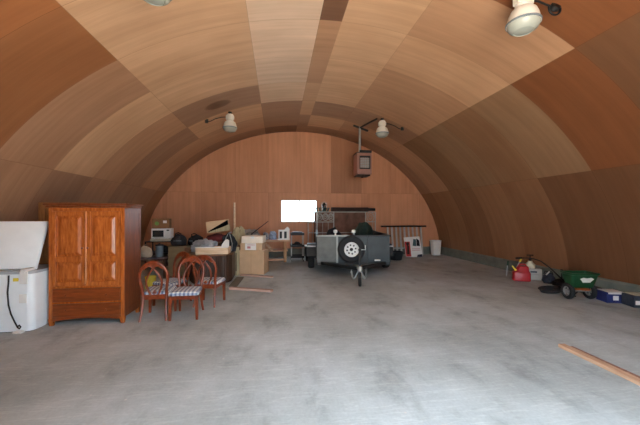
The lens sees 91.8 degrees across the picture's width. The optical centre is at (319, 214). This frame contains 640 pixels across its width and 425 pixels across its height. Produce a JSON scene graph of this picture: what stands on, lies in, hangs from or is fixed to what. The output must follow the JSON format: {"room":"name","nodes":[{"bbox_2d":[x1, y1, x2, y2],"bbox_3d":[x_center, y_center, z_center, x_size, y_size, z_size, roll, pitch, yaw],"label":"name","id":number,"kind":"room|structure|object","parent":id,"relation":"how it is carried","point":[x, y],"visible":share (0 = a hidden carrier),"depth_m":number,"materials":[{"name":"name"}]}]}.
{"room":"storage garage","nodes":[
{"label":"storage garage","id":0,"kind":"room"},
{"bbox_2d":[0,159,165,246],"bbox_3d":[-5.333,0.357,5.504,0.952,2.486,11.740,0,0,-8],"label":"wall","id":1,"kind":"structure","parent":0,"point":[22,186],"depth_m":5.92,"materials":[{"name":"brown wood"}]},
{"bbox_2d":[143,132,438,249],"bbox_3d":[-0.761,-0.865,12.057,11.740,4.930,0.100,0,0,-8],"label":"wall","id":2,"kind":"structure","parent":0,"point":[255,173],"depth_m":11.91,"materials":[{"name":"brown wood"}]},
{"bbox_2d":[154,246,430,256],"bbox_3d":[-0.751,1.450,11.983,11.311,0.300,0.090,0,0,-8],"label":"baseboard","id":3,"kind":"structure","parent":2,"relation":"attached to","point":[426,249],"depth_m":11.92,"materials":[{"name":"concrete"}]},
{"bbox_2d":[281,200,316,221],"bbox_3d":[-0.812,-0.140,12.045,1.395,0.860,0.050,0,0,-8],"label":"window","id":4,"kind":"structure","parent":2,"relation":"in","point":[281,200],"depth_m":12.02,"materials":[{"name":"grey metal"}]},
{"bbox_2d":[0,0,639,194],"bbox_3d":[0.029,-2.075,6.230,10.063,2.510,11.740,0,0,-8],"label":"ceiling","id":5,"kind":"structure","parent":0,"point":[119,91],"depth_m":5.45,"materials":[{"name":"brown wood"}]},
{"bbox_2d":[144,0,171,5],"bbox_3d":[-2.000,-2.555,3.261,0.862,0.549,0.394,0,0,-8],"label":"lamp","id":6,"kind":"object","parent":5,"relation":"hanging from","point":[152,2],"visible":1,"depth_m":3.35,"materials":[{"name":"glass"}]},
{"bbox_2d":[205,111,236,132],"bbox_3d":[-2.712,-2.555,8.513,0.862,0.549,0.394,0,0,-8],"label":"lamp","id":7,"kind":"object","parent":5,"relation":"hanging from","point":[229,126],"visible":1,"depth_m":8.45,"materials":[{"name":"metal"}]},
{"bbox_2d":[353,118,376,177],"bbox_3d":[1.458,-2.131,10.024,0.618,1.743,1.684,0,0,-8],"label":"heater","id":8,"kind":"object","parent":5,"relation":"hanging from","point":[362,160],"visible":1,"depth_m":10.32,"materials":[{"name":"metal"}]},
{"bbox_2d":[354,174,369,177],"bbox_3d":[1.441,-1.305,10.589,0.440,0.090,0.440,0,0,-8],"label":"tray","id":9,"kind":"object","parent":8,"relation":"on","point":[355,175],"depth_m":10.40,"materials":[{"name":"metal"}]},
{"bbox_2d":[375,118,403,137],"bbox_3d":[2.063,-2.555,9.160,0.862,0.549,0.394,0,0,-8],"label":"hanging lamp","id":10,"kind":"object","parent":5,"relation":"hanging from","point":[382,131],"visible":1,"depth_m":9.04,"materials":[{"name":"metal"}]},
{"bbox_2d":[505,0,561,36],"bbox_3d":[2.710,-2.555,3.899,0.732,0.549,0.394,0,0,-8],"label":"lamp","id":11,"kind":"object","parent":5,"relation":"hanging from","point":[526,16],"visible":1,"depth_m":3.80,"materials":[{"name":"metal"}]},
{"bbox_2d":[0,254,639,424],"bbox_3d":[0.017,1.675,6.208,12.100,0.150,11.900,0,0,-8],"label":"floor","id":12,"kind":"structure","parent":0,"point":[429,339],"depth_m":3.42,"materials":[{"name":"concrete"}]},
{"bbox_2d":[0,221,47,333],"bbox_3d":[-4.638,0.849,4.438,1.360,1.502,0.720,0,0,-8],"label":"chest freezer","id":13,"kind":"object","parent":12,"relation":"on","point":[23,281],"visible":0.79,"depth_m":4.35,"materials":[{"name":"white metal"}]},
{"bbox_2d":[38,202,67,263],"bbox_3d":[-4.153,0.700,5.103,0.840,1.800,0.052,0,0,-8],"label":"wooden door","id":14,"kind":"structure","parent":12,"relation":"on","point":[42,210],"depth_m":5.04,"materials":[{"name":"brown wood"}]},
{"bbox_2d":[43,203,143,325],"bbox_3d":[-3.425,0.718,4.756,1.110,1.765,0.614,0,0,-8],"label":"armoire","id":15,"kind":"object","parent":12,"relation":"on","point":[94,249],"visible":1,"depth_m":4.51,"materials":[{"name":"brown wood"}]},
{"bbox_2d":[144,275,156,288],"bbox_3d":[-3.542,1.443,6.483,0.226,0.314,0.226,0,0,-8],"label":"plastic tub","id":16,"kind":"object","parent":12,"relation":"on","point":[152,278],"visible":0.46,"depth_m":6.41,"materials":[{"name":"yellow plastic"}]},
{"bbox_2d":[141,256,167,278],"bbox_3d":[-4.448,1.355,8.025,1.100,0.490,0.700,0,0,-8],"label":"table","id":17,"kind":"object","parent":12,"relation":"on","point":[164,257],"visible":0.23,"depth_m":7.76,"materials":[{"name":"brown wood"}]},
{"bbox_2d":[141,244,152,257],"bbox_3d":[-4.549,0.940,8.081,0.343,0.340,0.282,0,0,-8],"label":"cloth bag","id":18,"kind":"object","parent":17,"relation":"on","point":[146,252],"visible":0.86,"depth_m":8.00,"materials":[{"name":"beige fabric"}]},
{"bbox_2d":[155,243,163,257],"bbox_3d":[-4.209,0.929,8.129,0.198,0.362,0.198,0,0,-8],"label":"canister","id":19,"kind":"object","parent":17,"relation":"on","point":[159,248],"visible":1,"depth_m":8.06,"materials":[{"name":"grey metal"}]},
{"bbox_2d":[138,261,176,321],"bbox_3d":[-2.546,1.147,4.877,0.450,0.916,0.531,0,0,-11],"label":"dining chair","id":20,"kind":"object","parent":12,"relation":"on","point":[150,293],"visible":0.98,"depth_m":4.69,"materials":[{"name":"brown wood"}]},
{"bbox_2d":[145,241,170,269],"bbox_3d":[-4.715,1.190,9.331,0.830,0.820,0.570,0,0,-8],"label":"metal rack","id":21,"kind":"object","parent":12,"relation":"on","point":[152,242],"visible":0.13,"depth_m":9.08,"materials":[{"name":"metal"}]},
{"bbox_2d":[146,241,170,242],"bbox_3d":[-4.715,0.795,9.331,0.820,0.030,0.560,0,0,-8],"label":"shelf","id":22,"kind":"object","parent":21,"relation":"attached to","point":[146,241],"depth_m":9.04,"materials":[{"name":"wood"}]},
{"bbox_2d":[150,238,171,240],"bbox_3d":[-4.707,0.745,9.268,0.540,0.070,0.448,0,0,-8],"label":"stand","id":23,"kind":"object","parent":21,"relation":"on","point":[159,239],"visible":0.76,"depth_m":9.07,"materials":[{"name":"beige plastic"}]},
{"bbox_2d":[151,228,173,238],"bbox_3d":[-4.706,0.560,9.268,0.520,0.300,0.408,0,0,-11],"label":"microwave","id":24,"kind":"object","parent":23,"relation":"on","point":[155,233],"visible":0.92,"depth_m":9.08,"materials":[{"name":"white plastic"}]},
{"bbox_2d":[152,219,171,228],"bbox_3d":[-4.742,0.265,9.305,0.460,0.290,0.305,0,0,-12],"label":"cardboard box","id":25,"kind":"object","parent":24,"relation":"on","point":[156,223],"visible":0.98,"depth_m":9.17,"materials":[{"name":"cardboard"}]},
{"bbox_2d":[152,251,191,305],"bbox_3d":[-2.652,1.147,5.594,0.450,0.916,0.531,0,0,22],"label":"dining chair","id":26,"kind":"object","parent":12,"relation":"on","point":[172,281],"visible":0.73,"depth_m":5.67,"materials":[{"name":"brown wood"}]},
{"bbox_2d":[168,244,190,277],"bbox_3d":[-3.481,1.200,8.192,0.800,0.800,0.690,0,0,-8],"label":"storage cabinet","id":27,"kind":"object","parent":12,"relation":"on","point":[173,251],"visible":0.34,"depth_m":7.83,"materials":[{"name":"brown wood"}]},
{"bbox_2d":[171,232,186,245],"bbox_3d":[-3.696,0.626,8.128,0.375,0.348,0.397,0,0,-12],"label":"duffel bag","id":28,"kind":"object","parent":27,"relation":"on","point":[179,239],"visible":0.98,"depth_m":7.99,"materials":[{"name":"black fabric"}]},
{"bbox_2d":[187,233,202,244],"bbox_3d":[-3.282,0.638,8.207,0.408,0.325,0.398,0,0,0],"label":"duffel bag","id":29,"kind":"object","parent":27,"relation":"on","point":[194,238],"visible":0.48,"depth_m":8.08,"materials":[{"name":"black fabric"}]},
{"bbox_2d":[168,256,204,320],"bbox_3d":[-2.108,1.147,4.937,0.450,0.916,0.531,0,0,-9],"label":"dining chair","id":30,"kind":"object","parent":12,"relation":"on","point":[180,293],"visible":1,"depth_m":4.88,"materials":[{"name":"brown wood"}]},
{"bbox_2d":[192,255,225,307],"bbox_3d":[-1.994,1.147,5.578,0.450,0.916,0.531,0,0,1],"label":"dining chair","id":31,"kind":"object","parent":12,"relation":"on","point":[210,282],"visible":0.78,"depth_m":5.39,"materials":[{"name":"brown wood"}]},
{"bbox_2d":[189,251,235,283],"bbox_3d":[-2.609,1.258,7.489,1.016,0.683,0.818,0,0,-8],"label":"sideboard","id":32,"kind":"object","parent":12,"relation":"on","point":[225,263],"visible":0.6,"depth_m":7.17,"materials":[{"name":"brown wood"}]},
{"bbox_2d":[191,238,217,251],"bbox_3d":[-2.881,0.747,7.691,0.649,0.337,0.317,0,0,-8],"label":"garment","id":33,"kind":"object","parent":32,"relation":"on","point":[197,243],"visible":0.44,"depth_m":7.63,"materials":[{"name":"grey fabric"}]},
{"bbox_2d":[195,246,230,254],"bbox_3d":[-2.519,0.832,7.346,0.746,0.168,0.404,0,0,-8],"label":"wooden tray","id":34,"kind":"object","parent":32,"relation":"on","point":[217,249],"visible":0.94,"depth_m":7.15,"materials":[{"name":"brown wood"}]},
{"bbox_2d":[199,241,214,246],"bbox_3d":[-2.668,0.757,7.309,0.363,0.285,0.238,0,0,-8],"label":"garment","id":35,"kind":"object","parent":34,"relation":"in","point":[205,243],"visible":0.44,"depth_m":7.27,"materials":[{"name":"grey fabric"}]},
{"bbox_2d":[221,239,228,246],"bbox_3d":[-2.304,0.746,7.473,0.219,0.308,0.030,0,0,-8],"label":"wedge","id":36,"kind":"object","parent":34,"relation":"in","point":[226,242],"visible":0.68,"depth_m":7.46,"materials":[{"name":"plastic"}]},
{"bbox_2d":[221,232,237,250],"bbox_3d":[-2.283,0.672,7.771,0.408,0.488,0.329,0,0,-8],"label":"shoulder bag","id":37,"kind":"object","parent":32,"relation":"on","point":[233,243],"visible":0.66,"depth_m":7.71,"materials":[{"name":"black fabric"}]},
{"bbox_2d":[233,202,234,229],"bbox_3d":[-2.528,0.620,9.164,0.057,1.960,0.060,0,0,-8],"label":"wooden pole","id":38,"kind":"object","parent":12,"relation":"on","point":[234,202],"visible":0.34,"depth_m":9.14,"materials":[{"name":"brown wood"}]},
{"bbox_2d":[228,277,243,287],"bbox_3d":[-1.972,1.585,7.327,0.180,0.030,1.051,0,0,-6],"label":"wooden plank","id":39,"kind":"object","parent":12,"relation":"on","point":[237,280],"visible":0.9,"depth_m":7.18,"materials":[{"name":"brown wood"}]},
{"bbox_2d":[235,247,238,275],"bbox_3d":[-2.202,1.225,8.160,0.150,0.750,0.056,0,0,0],"label":"panel","id":40,"kind":"object","parent":12,"relation":"on","point":[237,248],"visible":0.62,"depth_m":8.14,"materials":[{"name":"brown wood"}]},
{"bbox_2d":[229,287,272,291],"bbox_3d":[-1.462,1.577,6.543,0.969,0.045,0.100,0,0,14],"label":"wooden plank","id":41,"kind":"object","parent":12,"relation":"on","point":[230,288],"visible":1,"depth_m":6.52,"materials":[{"name":"brown wood"}]},
{"bbox_2d":[239,249,268,274],"bbox_3d":[-1.825,1.282,8.551,0.710,0.635,0.503,0,0,5],"label":"cardboard box","id":42,"kind":"object","parent":12,"relation":"on","point":[250,261],"visible":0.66,"depth_m":8.31,"materials":[{"name":"beige cardboard"}]},
{"bbox_2d":[240,242,264,249],"bbox_3d":[-1.847,0.867,8.566,0.600,0.195,0.407,0,0,2],"label":"cardboard box","id":43,"kind":"object","parent":42,"relation":"on","point":[243,246],"visible":0.91,"depth_m":8.37,"materials":[{"name":"cardboard"}]},
{"bbox_2d":[241,235,265,242],"bbox_3d":[-1.827,0.674,8.572,0.580,0.188,0.406,0,0,2],"label":"cardboard box","id":44,"kind":"object","parent":43,"relation":"on","point":[247,238],"visible":1,"depth_m":8.38,"materials":[{"name":"white cardboard"}]},
{"bbox_2d":[240,274,273,277],"bbox_3d":[-1.645,1.580,8.012,0.939,0.040,0.090,0,0,18],"label":"wooden plank","id":45,"kind":"object","parent":12,"relation":"on","point":[249,275],"visible":1,"depth_m":7.96,"materials":[{"name":"brown wood"}]},
{"bbox_2d":[265,238,289,261],"bbox_3d":[-1.947,1.225,10.685,1.770,0.750,0.700,0,0,-8],"label":"workbench","id":46,"kind":"object","parent":12,"relation":"on","point":[284,249],"visible":0.31,"depth_m":10.44,"materials":[{"name":"brown wood"}]},
{"bbox_2d":[245,229,259,234],"bbox_3d":[-2.445,0.665,10.600,0.804,0.365,0.580,0,0,-8],"label":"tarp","id":47,"kind":"object","parent":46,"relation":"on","point":[247,231],"visible":0.22,"depth_m":10.50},
{"bbox_2d":[269,231,276,239],"bbox_3d":[-1.627,0.699,10.633,0.276,0.298,0.339,0,0,-8],"label":"plastic bag","id":48,"kind":"object","parent":46,"relation":"on","point":[272,236],"visible":1,"depth_m":10.52,"materials":[{"name":"blue plastic"}]},
{"bbox_2d":[269,249,287,251],"bbox_3d":[-1.962,1.225,10.683,1.680,0.030,0.660,0,0,-8],"label":"shelf","id":49,"kind":"object","parent":46,"relation":"attached to","point":[270,250],"depth_m":10.46,"materials":[{"name":"brown wood"}]},
{"bbox_2d":[278,227,289,239],"bbox_3d":[-1.230,0.628,10.586,0.395,0.440,0.250,0,0,-8],"label":"house","id":50,"kind":"object","parent":46,"relation":"on","point":[282,234],"visible":1,"depth_m":10.47,"materials":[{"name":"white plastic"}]},
{"bbox_2d":[290,232,303,261],"bbox_3d":[-0.796,1.113,10.791,0.460,0.975,0.482,0,0,-8],"label":"utility cart","id":51,"kind":"object","parent":12,"relation":"on","point":[291,233],"visible":1,"depth_m":10.58,"materials":[{"name":"black plastic"}]},
{"bbox_2d":[290,232,303,234],"bbox_3d":[-0.796,0.662,10.791,0.460,0.075,0.480,0,0,-8],"label":"tray","id":52,"kind":"object","parent":51,"relation":"on","point":[291,233],"depth_m":10.56,"materials":[{"name":"black plastic"}]},
{"bbox_2d":[290,243,303,246],"bbox_3d":[-0.796,1.062,10.791,0.460,0.075,0.480,0,0,-8],"label":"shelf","id":53,"kind":"object","parent":51,"relation":"on","point":[302,244],"depth_m":10.56,"materials":[{"name":"black plastic"}]},
{"bbox_2d":[290,254,303,257],"bbox_3d":[-0.796,1.442,10.791,0.460,0.075,0.480,0,0,-8],"label":"tray","id":54,"kind":"object","parent":51,"relation":"on","point":[291,255],"depth_m":10.58,"materials":[{"name":"black plastic"}]},
{"bbox_2d":[304,245,307,260],"bbox_3d":[-0.353,1.330,10.800,0.370,0.540,0.370,0,0,-8],"label":"storage bin","id":55,"kind":"object","parent":12,"relation":"on","point":[306,257],"visible":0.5,"depth_m":10.64,"materials":[{"name":"black plastic"}]},
{"bbox_2d":[314,212,364,242],"bbox_3d":[0.777,0.750,11.845,2.010,1.700,0.052,0,0,-8],"label":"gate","id":56,"kind":"object","parent":12,"relation":"on","point":[343,221],"visible":0.41,"depth_m":11.82,"materials":[{"name":"black metal"}]},
{"bbox_2d":[308,212,375,242],"bbox_3d":[0.831,0.742,11.597,2.594,1.716,0.036,0,0,-8],"label":"gate","id":57,"kind":"object","parent":12,"relation":"on","point":[317,215],"visible":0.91,"depth_m":11.49,"materials":[{"name":"grey metal"}]},
{"bbox_2d":[331,207,374,211],"bbox_3d":[1.252,-0.195,11.654,1.690,0.158,0.152,0,0,-8],"label":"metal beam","id":58,"kind":"object","parent":57,"relation":"on","point":[333,209],"visible":1,"depth_m":11.60,"materials":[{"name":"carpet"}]},
{"bbox_3d":[0.097,-0.189,11.497,0.541,0.142,0.270,0,0,-8],"label":"basket","id":59,"kind":"object","parent":57,"relation":"on","visible":0},
{"bbox_2d":[321,202,326,210],"bbox_3d":[0.157,-0.311,11.505,0.171,0.352,0.171,0,0,30],"label":"lantern","id":60,"kind":"object","parent":59,"relation":"in","point":[323,205],"visible":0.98,"depth_m":11.45,"materials":[{"name":"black metal"}]},
{"bbox_2d":[307,230,392,286],"bbox_3d":[0.863,0.994,8.830,2.490,1.212,4.320,0,0,-1],"label":"trailer","id":61,"kind":"object","parent":12,"relation":"on","point":[341,251],"visible":0.99,"depth_m":8.08,"materials":[{"name":"paint"}]},
{"bbox_2d":[326,227,340,234],"bbox_3d":[0.438,0.809,9.729,0.613,0.841,0.629,0,0,-8],"label":"bag","id":62,"kind":"object","parent":61,"relation":"on","point":[330,231],"visible":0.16,"depth_m":9.66,"materials":[{"name":"black fabric"}]},
{"bbox_2d":[352,222,372,234],"bbox_3d":[1.342,0.728,9.680,0.769,1.005,0.729,0,0,-8],"label":"tarp","id":63,"kind":"object","parent":61,"relation":"on","point":[363,228],"visible":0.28,"depth_m":9.48,"materials":[{"name":"green fabric"}]},
{"bbox_2d":[391,251,402,260],"bbox_3d":[2.696,1.450,11.012,0.528,0.299,0.528,0,0,-8],"label":"tub","id":64,"kind":"object","parent":12,"relation":"on","point":[397,255],"visible":0.62,"depth_m":10.81,"materials":[{"name":"black plastic"}]},
{"bbox_2d":[381,225,425,255],"bbox_3d":[3.285,1.010,12.064,1.850,1.176,0.208,0,0,-8],"label":"rack","id":65,"kind":"object","parent":12,"relation":"on","point":[399,226],"visible":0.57,"depth_m":12.09,"materials":[{"name":"grey metal"}]},
{"bbox_2d":[404,236,422,256],"bbox_3d":[3.547,1.215,11.805,0.720,0.775,0.132,0,0,-8],"label":"sign board","id":66,"kind":"object","parent":12,"relation":"on","point":[412,244],"visible":0.99,"depth_m":11.79,"materials":[{"name":"white plastic"}]},
{"bbox_2d":[429,240,441,254],"bbox_3d":[4.604,1.308,12.350,0.400,0.585,0.320,0,0,-8],"label":"waste bin","id":67,"kind":"object","parent":12,"relation":"on","point":[435,245],"visible":0.99,"depth_m":12.22,"materials":[{"name":"white plastic"}]},
{"bbox_2d":[512,263,530,281],"bbox_3d":[4.876,1.392,7.527,0.387,0.416,0.230,0,0,22],"label":"can","id":68,"kind":"object","parent":12,"relation":"on","point":[521,273],"visible":1,"depth_m":7.44,"materials":[{"name":"red plastic"}]},
{"bbox_2d":[531,274,541,279],"bbox_3d":[5.231,1.532,7.722,0.460,0.135,0.240,0,0,14],"label":"box","id":69,"kind":"object","parent":12,"relation":"on","point":[533,276],"visible":0.24,"depth_m":7.59,"materials":[{"name":"white cardboard"}]},
{"bbox_2d":[529,268,541,274],"bbox_3d":[5.229,1.399,7.730,0.460,0.130,0.234,0,0,16],"label":"box","id":70,"kind":"object","parent":69,"relation":"on","point":[538,271],"visible":0.61,"depth_m":7.59,"materials":[{"name":"white cardboard"}]},
{"bbox_2d":[526,254,534,268],"bbox_3d":[5.256,1.164,7.756,0.216,0.338,0.216,0,0,12],"label":"jug","id":71,"kind":"object","parent":70,"relation":"on","point":[530,264],"visible":0.84,"depth_m":7.70,"materials":[{"name":"beige plastic"}]},
{"bbox_2d":[542,271,554,283],"bbox_3d":[5.349,1.451,7.251,0.258,0.299,0.274,0,0,-38],"label":"tool bag","id":72,"kind":"object","parent":12,"relation":"on","point":[548,277],"visible":0.88,"depth_m":7.18,"materials":[{"name":"black fabric"}]},
{"bbox_2d":[538,285,560,293],"bbox_3d":[4.781,1.554,6.420,0.666,0.077,0.366,0,0,-28],"label":"tray","id":73,"kind":"object","parent":12,"relation":"on","point":[549,289],"visible":0.89,"depth_m":6.50,"materials":[{"name":"black plastic"}]},
{"bbox_2d":[515,257,599,298],"bbox_3d":[4.896,1.298,6.499,0.542,0.605,1.601,0,0,-3],"label":"wheelbarrow","id":74,"kind":"object","parent":12,"relation":"on","point":[580,280],"visible":1,"depth_m":5.80,"materials":[{"name":"green plastic"}]},
{"bbox_2d":[552,279,601,294],"bbox_3d":[5.442,1.491,6.543,0.367,0.218,1.154,0,0,-8],"label":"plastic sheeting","id":75,"kind":"object","parent":12,"relation":"on","point":[557,282],"visible":0.25,"depth_m":6.83,"materials":[{"name":"black plastic"}]},
{"bbox_2d":[558,344,639,385],"bbox_3d":[3.023,1.581,2.897,0.086,0.038,1.730,0,0,-7],"label":"wooden plank","id":76,"kind":"object","parent":12,"relation":"on","point":[604,365],"visible":1,"depth_m":3.25,"materials":[{"name":"brown wood"}]},
{"bbox_2d":[571,346,639,377],"bbox_3d":[3.103,1.585,2.928,0.040,0.030,1.570,0,0,-7],"label":"wooden plank","id":77,"kind":"object","parent":12,"relation":"on","point":[571,346],"visible":0.43,"depth_m":3.27,"materials":[{"name":"brown wood"}]},
{"bbox_2d":[596,289,623,302],"bbox_3d":[5.366,1.502,5.735,0.295,0.196,0.268,0,0,6],"label":"product box","id":78,"kind":"object","parent":12,"relation":"on","point":[605,295],"visible":0.8,"depth_m":5.62,"materials":[{"name":"blue cardboard"}]},
{"bbox_2d":[622,292,639,307],"bbox_3d":[5.585,1.495,5.431,0.350,0.210,0.264,0,0,6],"label":"product box","id":79,"kind":"object","parent":12,"relation":"on","point":[632,299],"visible":1,"depth_m":5.40,"materials":[{"name":"cardboard"}]},
{"bbox_3d":[-2.693,1.150,8.334,0.760,0.900,0.560,0,0,-8],"label":"shelf unit","id":80,"kind":"object","parent":12,"relation":"on","visible":0},
{"bbox_2d":[206,233,223,241],"bbox_3d":[-2.744,0.604,8.314,0.611,0.212,0.452,0,0,-8],"label":"blanket","id":81,"kind":"object","parent":80,"relation":"on","point":[217,237],"visible":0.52,"depth_m":8.14,"materials":[{"name":"red fabric"}]},
{"bbox_2d":[206,219,229,232],"bbox_3d":[-2.724,0.302,8.297,0.611,0.358,0.415,0,0,-18],"label":"carton","id":82,"kind":"object","parent":81,"relation":"on","point":[219,225],"visible":1,"depth_m":8.12,"materials":[{"name":"beige cardboard"}]},
{"bbox_3d":[-2.209,1.240,9.005,0.452,0.720,0.332,0,0,-8],"label":"wooden crate","id":83,"kind":"object","parent":12,"relation":"on","visible":0},
{"bbox_2d":[232,226,244,244],"bbox_3d":[-2.356,0.595,8.932,0.398,0.566,0.223,0,0,-23],"label":"sheet","id":84,"kind":"object","parent":83,"relation":"on","point":[239,231],"visible":0.58,"depth_m":8.87,"materials":[{"name":"beige fabric"}]},
{"bbox_2d":[422,164,639,284],"bbox_3d":[5.391,0.357,6.957,0.952,2.486,11.740,0,0,-8],"label":"wall","id":85,"kind":"structure","parent":0,"point":[588,220],"depth_m":7.07,"materials":[{"name":"brown wood"}]},
{"bbox_2d":[440,247,639,291],"bbox_3d":[5.723,1.450,6.987,0.146,0.300,11.670,0,0,-8],"label":"baseboard","id":86,"kind":"structure","parent":85,"relation":"attached to","point":[501,263],"depth_m":8.88,"materials":[{"name":"concrete"}]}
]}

